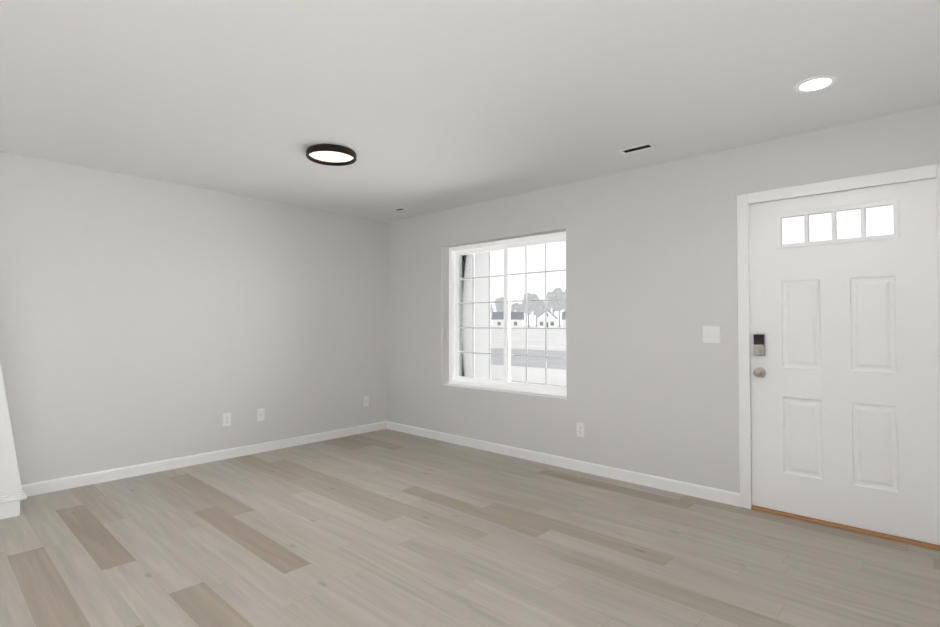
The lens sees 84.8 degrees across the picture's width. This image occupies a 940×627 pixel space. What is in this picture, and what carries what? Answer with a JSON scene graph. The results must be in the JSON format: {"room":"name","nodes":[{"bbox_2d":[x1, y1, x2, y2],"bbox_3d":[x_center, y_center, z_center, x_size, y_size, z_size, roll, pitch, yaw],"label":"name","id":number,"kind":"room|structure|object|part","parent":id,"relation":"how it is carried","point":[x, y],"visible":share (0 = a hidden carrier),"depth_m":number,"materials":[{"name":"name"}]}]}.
{"room":"empty living room","nodes":[
{"label":"empty living room","id":0,"kind":"room"},
{"bbox_2d":[0,151,387,484],"bbox_3d":[-3.017,0.093,4.022,0.200,2.440,5.800,-1,-2,43],"label":"wall","id":1,"kind":"structure","parent":0,"point":[143,320],"depth_m":4.39,"materials":[{"name":"white paint"}]},
{"bbox_2d":[21,421,386,496],"bbox_3d":[-2.091,1.286,4.845,0.014,0.087,3.300,-1,-2,43],"label":"baseboard","id":2,"kind":"structure","parent":1,"relation":"attached to","point":[43,487],"depth_m":4.43,"materials":[{"name":"white wood"}]},
{"bbox_2d":[223,413,230,426],"bbox_3d":[-2.224,0.972,4.712,0.008,0.116,0.072,-1,-2,43],"label":"electrical outlet","id":3,"kind":"object","parent":1,"relation":"attached to","point":[226,419],"visible":1,"depth_m":4.71,"materials":[{"name":"white plastic"}]},
{"bbox_2d":[257,408,264,420],"bbox_3d":[-2.006,0.972,4.942,0.017,0.116,0.072,-1,-2,43],"label":"outlet","id":4,"kind":"object","parent":1,"relation":"attached to","point":[260,414],"visible":1,"depth_m":4.94,"materials":[{"name":"white plastic"}]},
{"bbox_2d":[363,396,368,406],"bbox_3d":[-1.180,0.997,5.844,0.008,0.116,0.072,-1,-2,43],"label":"electrical outlet","id":5,"kind":"object","parent":1,"relation":"attached to","point":[365,401],"visible":1,"depth_m":5.84,"materials":[{"name":"white plastic"}]},
{"bbox_2d":[0,429,939,626],"bbox_3d":[-0.449,1.329,1.766,7.000,0.120,6.000,-1,-2,43],"label":"floor","id":6,"kind":"structure","parent":0,"point":[386,528],"depth_m":2.76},
{"bbox_2d":[0,363,26,519],"bbox_3d":[-3.352,0.076,3.134,0.510,2.440,0.980,-1,-2,43],"label":"column","id":7,"kind":"structure","parent":6,"relation":"on","point":[12,494],"depth_m":3.27,"materials":[{"name":"white"}]},
{"bbox_2d":[0,0,939,221],"bbox_3d":[-0.449,-1.231,1.817,7.000,0.120,6.000,-1,-2,43],"label":"ceiling","id":8,"kind":"structure","parent":0,"point":[420,107],"depth_m":2.61,"materials":[{"name":"white paint"}]},
{"bbox_2d":[306,144,356,165],"bbox_3d":[-0.972,-1.111,3.616,0.344,0.048,0.344,-1,-2,43],"label":"flush-mount light","id":9,"kind":"object","parent":8,"relation":"attached to","point":[330,154],"visible":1,"depth_m":3.58,"materials":[{"name":"black metal"}]},
{"bbox_2d":[393,207,406,210],"bbox_3d":[-0.740,-1.096,5.428,0.160,0.006,0.094,-1,-2,43],"label":"ceiling vent","id":10,"kind":"object","parent":8,"relation":"in","point":[400,209],"visible":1,"depth_m":5.42,"materials":[{"name":"white metal"}]},
{"bbox_2d":[618,143,656,154],"bbox_3d":[1.148,-1.134,3.543,0.235,0.006,0.109,-1,-2,43],"label":"ceiling vent","id":11,"kind":"object","parent":8,"relation":"in","point":[637,148],"visible":1,"depth_m":3.53,"materials":[{"name":"white metal"}]},
{"bbox_2d":[793,75,837,92],"bbox_3d":[1.736,-1.152,2.590,0.186,0.008,0.186,-1,-2,43],"label":"recessed light","id":12,"kind":"object","parent":8,"relation":"in","point":[815,83],"visible":1,"depth_m":2.58,"materials":[{"name":"white plastic"}]},
{"bbox_2d":[387,104,939,492],"bbox_3d":[1.516,0.091,3.924,7.000,2.440,0.200,-1,-2,43],"label":"wall","id":13,"kind":"structure","parent":0,"point":[652,383],"depth_m":4.01,"materials":[{"name":"white paint"}]},
{"bbox_2d":[441,383,566,398],"bbox_3d":[0.301,0.744,4.977,1.540,0.006,0.118,-1,-2,43],"label":"window sill","id":14,"kind":"structure","parent":13,"relation":"attached to","point":[516,392],"depth_m":4.88,"materials":[{"name":"white wood"}]},
{"bbox_2d":[449,231,566,395],"bbox_3d":[0.365,0.014,5.061,1.542,1.470,0.081,-1,-2,43],"label":"window","id":15,"kind":"structure","parent":13,"relation":"in","point":[464,263],"depth_m":5.21,"materials":[{"name":"white plastic"}]},
{"bbox_3d":[0.116,0.019,5.314,0.749,1.386,0.028,-1,-2,43],"label":"window sash","id":16,"kind":"part","parent":15,"relation":"part of","materials":[{"name":"white plastic"}]},
{"bbox_3d":[0.612,0.009,4.806,0.749,1.386,0.040,-1,-2,43],"label":"window sash","id":17,"kind":"part","parent":15,"relation":"part of","materials":[{"name":"white plastic"}]},
{"bbox_2d":[387,421,739,506],"bbox_3d":[0.424,1.284,4.761,3.800,0.087,0.014,-1,-2,43],"label":"baseboard","id":18,"kind":"structure","parent":13,"relation":"attached to","point":[703,492],"depth_m":4.25,"materials":[{"name":"white wood"}]},
{"bbox_2d":[577,422,584,436],"bbox_3d":[0.925,0.974,4.310,0.072,0.116,0.008,-1,-2,43],"label":"outlet","id":19,"kind":"object","parent":13,"relation":"attached to","point":[581,428],"visible":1,"depth_m":4.30,"materials":[{"name":"white plastic"}]},
{"bbox_2d":[703,326,720,342],"bbox_3d":[1.695,0.148,3.614,0.118,0.118,0.012,-1,-2,43],"label":"switch plate","id":20,"kind":"object","parent":13,"relation":"attached to","point":[711,334],"visible":1,"depth_m":3.61,"materials":[{"name":"white plastic"}]},
{"bbox_2d":[737,163,939,508],"bbox_3d":[2.285,0.241,3.200,1.080,2.111,0.217,-1,-2,43],"label":"door frame","id":21,"kind":"structure","parent":13,"relation":"attached to","point":[744,201],"depth_m":3.44,"materials":[{"name":"white wood"}]},
{"bbox_2d":[749,178,939,544],"bbox_3d":[2.223,0.265,3.132,0.944,2.019,0.118,-1,-2,43],"label":"door","id":22,"kind":"structure","parent":13,"relation":"in","point":[845,399],"depth_m":3.10,"materials":[{"name":"white wood"}]},
{"bbox_2d":[754,334,763,344],"bbox_3d":[1.912,0.172,3.407,0.062,0.067,0.003,-1,-2,43],"label":"screen","id":23,"kind":"object","parent":22,"relation":"attached to","point":[758,339],"visible":1,"depth_m":3.41,"materials":[{"name":"black"}]},
{"bbox_3d":[1.904,0.391,3.394,0.066,0.066,0.074,-1,-2,43],"label":"knob","id":24,"kind":"part","parent":22,"relation":"part of","materials":[{"name":"grey metal"}]},
{"bbox_3d":[2.251,-0.539,3.178,0.568,0.176,0.004,-1,-2,43],"label":"lite glass","id":25,"kind":"part","parent":22,"relation":"part of","materials":[{"name":"glass"}]},
{"bbox_3d":[2.237,-0.539,3.163,0.616,0.228,0.027,-1,-2,43],"label":"lite frame","id":26,"kind":"part","parent":22,"relation":"part of","materials":[{"name":"white"}]},
{"bbox_2d":[751,505,939,550],"bbox_3d":[2.287,1.290,3.181,0.950,0.014,0.212,-1,-2,43],"label":"door threshold sill","id":27,"kind":"structure","parent":13,"relation":"attached to","point":[860,530],"depth_m":3.07,"materials":[{"name":"brown wood"}]},
{"label":"outside","id":28,"kind":"structure","parent":0,"visible":0},
{"bbox_2d":[490,325,565,385],"bbox_3d":[45.903,6.647,248.713,580.000,0.300,419.500,-1,-2,43],"label":"ground","id":29,"kind":"structure","parent":28,"point":[551,345],"depth_m":35.73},
{"bbox_2d":[493,297,503,311],"bbox_3d":[12.866,-0.645,208.100,7.216,12.677,7.256,-1,-2,43],"label":"tree","id":30,"kind":"object","parent":29,"relation":"on","point":[499,306],"depth_m":205.47,"materials":[{"name":"grey plant"}]},
{"bbox_2d":[491,310,523,327],"bbox_3d":[12.507,1.936,169.757,10.400,6.000,7.900,0,-1,8],"label":"house","id":31,"kind":"structure","parent":29,"relation":"on","point":[516,318],"depth_m":166.65,"materials":[{"name":"white"}]},
{"bbox_2d":[511,302,520,311],"bbox_3d":[19.125,0.579,211.536,5.293,10.364,4.421,-1,-2,43],"label":"tree","id":32,"kind":"object","parent":29,"relation":"on","point":[513,307],"depth_m":210.39,"materials":[{"name":"grey plant"}]},
{"bbox_2d":[490,348,565,369],"bbox_3d":[-41.273,2.865,65.614,380.000,0.030,10.000,-1,-2,43],"label":"road","id":33,"kind":"structure","parent":29,"relation":"on","point":[535,364],"depth_m":22.33,"materials":[{"name":"grey asphalt"}]},
{"bbox_2d":[518,293,538,326],"bbox_3d":[23.838,-1.314,205.194,8.167,13.900,7.675,-1,-2,43],"label":"tree","id":34,"kind":"object","parent":29,"relation":"on","point":[530,304],"depth_m":203.62,"materials":[{"name":"grey plant"}]},
{"bbox_2d":[491,379,565,386],"bbox_3d":[0.868,1.912,9.531,22.000,0.320,7.180,-1,-2,43],"label":"gravel yard","id":35,"kind":"structure","parent":29,"relation":"on","point":[533,383],"depth_m":13.46,"materials":[{"name":"white gravel"}]},
{"bbox_2d":[465,251,490,378],"bbox_3d":[-0.521,0.078,6.789,1.022,3.220,1.249,-1,-2,43],"label":"wall","id":36,"kind":"structure","parent":35,"relation":"on","point":[481,317],"depth_m":6.74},
{"bbox_2d":[533,299,539,325],"bbox_3d":[29.100,-0.106,227.532,7.783,12.367,5.568,-1,-2,43],"label":"tree","id":37,"kind":"object","parent":29,"relation":"on","point":[534,311],"depth_m":227.24,"materials":[{"name":"grey plant"}]},
{"bbox_2d":[535,301,547,315],"bbox_3d":[30.029,0.081,212.234,6.017,11.387,5.840,-1,-2,43],"label":"tree","id":38,"kind":"object","parent":29,"relation":"on","point":[538,306],"depth_m":210.76,"materials":[{"name":"grey plant"}]},
{"bbox_2d":[536,308,557,327],"bbox_3d":[25.028,1.505,168.154,6.900,6.800,9.900,0,-1,8],"label":"house","id":39,"kind":"structure","parent":29,"relation":"on","point":[540,324],"depth_m":163.65,"materials":[{"name":"white"}]},
{"bbox_2d":[542,289,563,314],"bbox_3d":[33.685,-2.082,206.653,10.663,15.492,7.568,-1,-2,43],"label":"tree","id":40,"kind":"object","parent":29,"relation":"on","point":[553,295],"depth_m":205.15,"materials":[{"name":"grey plant"}]},
{"bbox_2d":[554,288,565,311],"bbox_3d":[40.018,-2.447,212.946,8.624,16.471,11.049,-1,-2,43],"label":"tree","id":41,"kind":"object","parent":29,"relation":"on","point":[564,304],"depth_m":211.60,"materials":[{"name":"grey plant"}]},
{"bbox_2d":[559,291,564,326],"bbox_3d":[39.253,-1.918,225.067,10.282,15.891,8.652,-1,-2,43],"label":"tree","id":42,"kind":"object","parent":29,"relation":"on","point":[563,294],"depth_m":223.31,"materials":[{"name":"grey plant"}]},
{"bbox_2d":[562,312,565,327],"bbox_3d":[34.921,1.878,166.781,9.900,6.000,7.900,0,-1,8],"label":"house","id":43,"kind":"structure","parent":29,"relation":"on","point":[564,319],"depth_m":165.26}
]}

